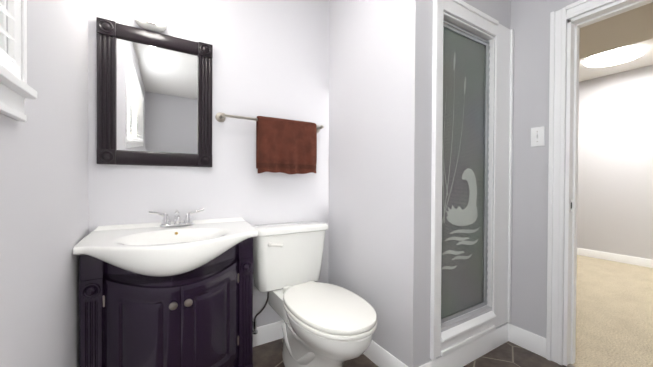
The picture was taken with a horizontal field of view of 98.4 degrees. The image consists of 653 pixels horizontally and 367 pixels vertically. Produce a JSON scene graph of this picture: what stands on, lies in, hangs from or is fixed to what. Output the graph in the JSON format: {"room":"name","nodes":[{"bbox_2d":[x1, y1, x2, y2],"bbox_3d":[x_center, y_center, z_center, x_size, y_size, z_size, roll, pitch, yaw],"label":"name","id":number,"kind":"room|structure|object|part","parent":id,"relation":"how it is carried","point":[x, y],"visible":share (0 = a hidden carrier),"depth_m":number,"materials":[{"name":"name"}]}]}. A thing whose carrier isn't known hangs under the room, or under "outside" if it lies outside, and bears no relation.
{"room":"bathroom","nodes":[
{"label":"bathroom","id":0,"kind":"room"},
{"bbox_2d":[0,0,88,366],"bbox_3d":[-0.278,-0.173,-0.148,0.100,2.400,3.400,0,1,-31],"label":"wall","id":1,"kind":"structure","parent":0,"point":[44,214],"depth_m":0.81,"materials":[{"name":"grey paint"}]},
{"bbox_2d":[0,0,36,121],"bbox_3d":[-0.274,-0.610,-0.126,0.130,0.955,1.768,0,1,-31],"label":"window","id":2,"kind":"structure","parent":1,"relation":"in","point":[15,90],"depth_m":0.60,"materials":[{"name":"white wood"}]},
{"bbox_2d":[0,0,18,77],"bbox_3d":[-0.247,-0.616,-0.110,0.056,0.807,1.612,0,1,-31],"label":"window blinds","id":3,"kind":"object","parent":2,"relation":"attached to","point":[9,64],"visible":0.64,"depth_m":0.56,"materials":[{"name":"white plastic"}]},
{"bbox_2d":[88,0,329,326],"bbox_3d":[-0.191,-0.191,1.958,2.448,2.400,0.100,0,1,-31],"label":"wall","id":4,"kind":"structure","parent":0,"point":[270,58],"depth_m":1.70,"materials":[{"name":"grey paint"}]},
{"bbox_2d":[134,0,166,31],"bbox_3d":[-0.874,-0.854,1.402,0.140,0.134,0.118,0,1,-31],"label":"sconce","id":5,"kind":"object","parent":4,"relation":"attached to","point":[148,17],"visible":1,"depth_m":1.40,"materials":[{"name":"white glass"}]},
{"bbox_3d":[-0.872,-0.870,1.399,0.112,0.060,0.112,0,1,-31],"label":"lamp shade","id":6,"kind":"part","parent":5,"relation":"part of","materials":[{"name":"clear glass"}]},
{"bbox_2d":[96,17,212,166],"bbox_3d":[-0.865,-0.436,1.461,0.511,0.688,0.040,0,1,-31],"label":"mirror","id":7,"kind":"object","parent":4,"relation":"attached to","point":[154,98],"visible":1,"depth_m":1.45,"materials":[{"name":"black mirror"}]},
{"bbox_3d":[-0.870,-0.436,1.469,0.375,0.552,0.003,0,1,-31],"label":"glass","id":8,"kind":"part","parent":7,"relation":"part of","materials":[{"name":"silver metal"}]},
{"bbox_2d":[253,320,283,346],"bbox_3d":[-0.240,0.955,1.874,0.600,0.110,0.013,0,1,-31],"label":"baseboard","id":9,"kind":"structure","parent":4,"relation":"attached to","point":[271,332],"depth_m":1.79,"materials":[{"name":"white wood"}]},
{"bbox_2d":[215,113,323,173],"bbox_3d":[-0.317,-0.234,1.760,0.696,0.353,0.102,0,1,-31],"label":"towel rail","id":10,"kind":"object","parent":4,"relation":"attached to","point":[287,146],"visible":1,"depth_m":1.75,"materials":[{"name":"brown fabric"}]},
{"bbox_2d":[256,116,316,173],"bbox_3d":[-0.242,-0.232,1.782,0.396,0.349,0.061,0,1,-31],"label":"towel","id":11,"kind":"object","parent":10,"relation":"hanging from","point":[287,146],"depth_m":1.75,"materials":[{"name":"brown fabric"}]},
{"bbox_2d":[328,0,428,366],"bbox_3d":[0.264,-0.186,1.720,0.100,2.400,0.780,0,1,-31],"label":"wall","id":12,"kind":"structure","parent":0,"point":[378,134],"depth_m":1.54,"materials":[{"name":"grey paint"}]},
{"bbox_2d":[363,340,407,366],"bbox_3d":[0.213,0.959,1.695,0.013,0.110,0.793,0,1,-31],"label":"baseboard","id":13,"kind":"structure","parent":12,"relation":"attached to","point":[377,354],"depth_m":1.55,"materials":[{"name":"white wood"}]},
{"bbox_2d":[253,338,566,366],"bbox_3d":[0.691,1.056,0.518,2.248,0.060,3.300,0,1,-31],"label":"floor","id":14,"kind":"structure","parent":0,"point":[506,354],"depth_m":1.63,"materials":[{"name":"tile"}]},
{"bbox_2d":[73,209,257,366],"bbox_3d":[-0.692,0.575,1.325,0.723,0.875,0.465,0,1,-31],"label":"bathroom vanity","id":15,"kind":"object","parent":14,"relation":"on","point":[175,292],"visible":1,"depth_m":1.18,"materials":[{"name":"black wood"}]},
{"bbox_2d":[73,217,257,276],"bbox_3d":[-0.690,0.299,1.323,0.723,0.186,0.465,0,1,-31],"label":"sink","id":16,"kind":"object","parent":15,"relation":"in","point":[188,247],"depth_m":1.21,"materials":[{"name":"white ceramic"}]},
{"bbox_2d":[149,209,203,226],"bbox_3d":[-0.758,0.179,1.436,0.254,0.085,0.136,0,1,-31],"label":"faucet","id":17,"kind":"object","parent":15,"relation":"on","point":[166,222],"depth_m":1.46,"materials":[{"name":"silver metal"}]},
{"bbox_2d":[251,221,376,366],"bbox_3d":[-0.071,0.635,1.483,0.476,0.757,0.848,0,1,-31],"label":"toilet","id":18,"kind":"object","parent":14,"relation":"on","point":[327,325],"visible":0.98,"depth_m":1.47,"materials":[{"name":"white ceramic"}]},
{"bbox_3d":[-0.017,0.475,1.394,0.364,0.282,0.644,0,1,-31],"label":"seat","id":19,"kind":"part","parent":18,"relation":"part of","materials":[{"name":"white ceramic"}]},
{"bbox_2d":[426,0,510,362],"bbox_3d":[0.821,-0.183,1.663,0.790,2.400,0.100,0,1,-31],"label":"wall","id":20,"kind":"structure","parent":0,"point":[499,11],"depth_m":1.49,"materials":[{"name":"grey paint"}]},
{"bbox_2d":[419,323,507,366],"bbox_3d":[0.797,0.963,1.595,0.903,0.110,0.013,0,1,-31],"label":"baseboard","id":21,"kind":"structure","parent":20,"relation":"attached to","point":[466,354],"depth_m":1.62,"materials":[{"name":"white wood"}]},
{"bbox_2d":[441,20,489,322],"bbox_3d":[0.797,-0.057,1.621,0.490,1.633,0.048,0,1,-31],"label":"shower door","id":22,"kind":"structure","parent":20,"relation":"attached to","point":[464,287],"depth_m":1.64,"materials":[{"name":"grey glass"}]},
{"bbox_2d":[442,53,479,269],"bbox_3d":[0.782,-0.125,1.623,0.381,1.216,0.001,0,1,-31],"label":"decal","id":23,"kind":"object","parent":22,"relation":"attached to","point":[466,216],"depth_m":1.63,"materials":[{"name":"grey"}]},
{"bbox_2d":[430,0,513,360],"bbox_3d":[0.837,-0.045,1.657,0.767,1.880,0.128,0,1,-31],"label":"trim","id":24,"kind":"structure","parent":20,"relation":"attached to","point":[443,343],"depth_m":1.72,"materials":[{"name":"white wood"}]},
{"bbox_2d":[507,0,615,337],"bbox_3d":[1.716,-0.173,1.073,0.120,2.400,3.400,0,1,-31],"label":"wall","id":25,"kind":"structure","parent":0,"point":[530,22],"depth_m":1.72,"materials":[{"name":"grey paint"}]},
{"bbox_2d":[508,323,545,357],"bbox_3d":[1.831,0.975,0.758,0.013,0.110,2.520,0,1,-31],"label":"baseboard","id":26,"kind":"structure","parent":25,"relation":"attached to","point":[528,340],"depth_m":1.73,"materials":[{"name":"white wood"}]},
{"bbox_2d":[531,126,544,146],"bbox_3d":[1.260,-0.281,1.685,0.017,0.114,0.070,0,1,-31],"label":"light switch","id":27,"kind":"object","parent":25,"relation":"attached to","point":[537,136],"visible":1,"depth_m":1.68,"materials":[{"name":"white plastic"}]},
{"bbox_2d":[546,0,652,365],"bbox_3d":[1.591,0.022,1.255,0.146,2.004,0.966,0,1,-31],"label":"door frame","id":28,"kind":"structure","parent":25,"relation":"attached to","point":[556,175],"depth_m":1.58,"materials":[{"name":"white wood"}]},
{"bbox_2d":[570,255,652,366],"bbox_3d":[2.784,1.052,2.269,3.150,0.060,7.400,0,1,-31],"label":"floor carpet","id":29,"kind":"object","parent":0,"point":[614,313],"depth_m":2.19,"materials":[{"name":"beige carpet"}]},
{"bbox_2d":[577,65,652,259],"bbox_3d":[4.176,-0.203,3.106,0.100,2.450,7.400,0,1,-31],"label":"wall","id":30,"kind":"structure","parent":0,"point":[615,175],"depth_m":3.66,"materials":[{"name":"grey paint"}]},
{"bbox_2d":[577,248,652,267],"bbox_3d":[4.122,0.972,3.087,0.013,0.100,7.400,0,1,-31],"label":"baseboard","id":31,"kind":"structure","parent":30,"relation":"attached to","point":[639,261],"depth_m":3.66,"materials":[{"name":"white wood"}]},
{"bbox_2d":[579,2,652,58],"bbox_3d":[1.934,-1.228,1.722,0.930,0.400,7.400,0,1,-31],"label":"ceiling","id":32,"kind":"structure","parent":0,"point":[632,26],"depth_m":1.92,"materials":[{"name":"beige paint"}]},
{"bbox_2d":[579,38,652,81],"bbox_3d":[2.831,-1.478,2.268,3.270,0.100,7.600,0,1,-31],"label":"ceiling","id":33,"kind":"structure","parent":0,"point":[645,59],"depth_m":3.45,"materials":[{"name":"white paint"}]},
{"bbox_2d":[584,46,646,66],"bbox_3d":[3.233,-1.415,3.172,0.500,0.034,0.500,0,1,-31],"label":"recessed light","id":34,"kind":"object","parent":33,"relation":"in","point":[618,56],"visible":0.96,"depth_m":3.11,"materials":[{"name":"white"}]}
]}

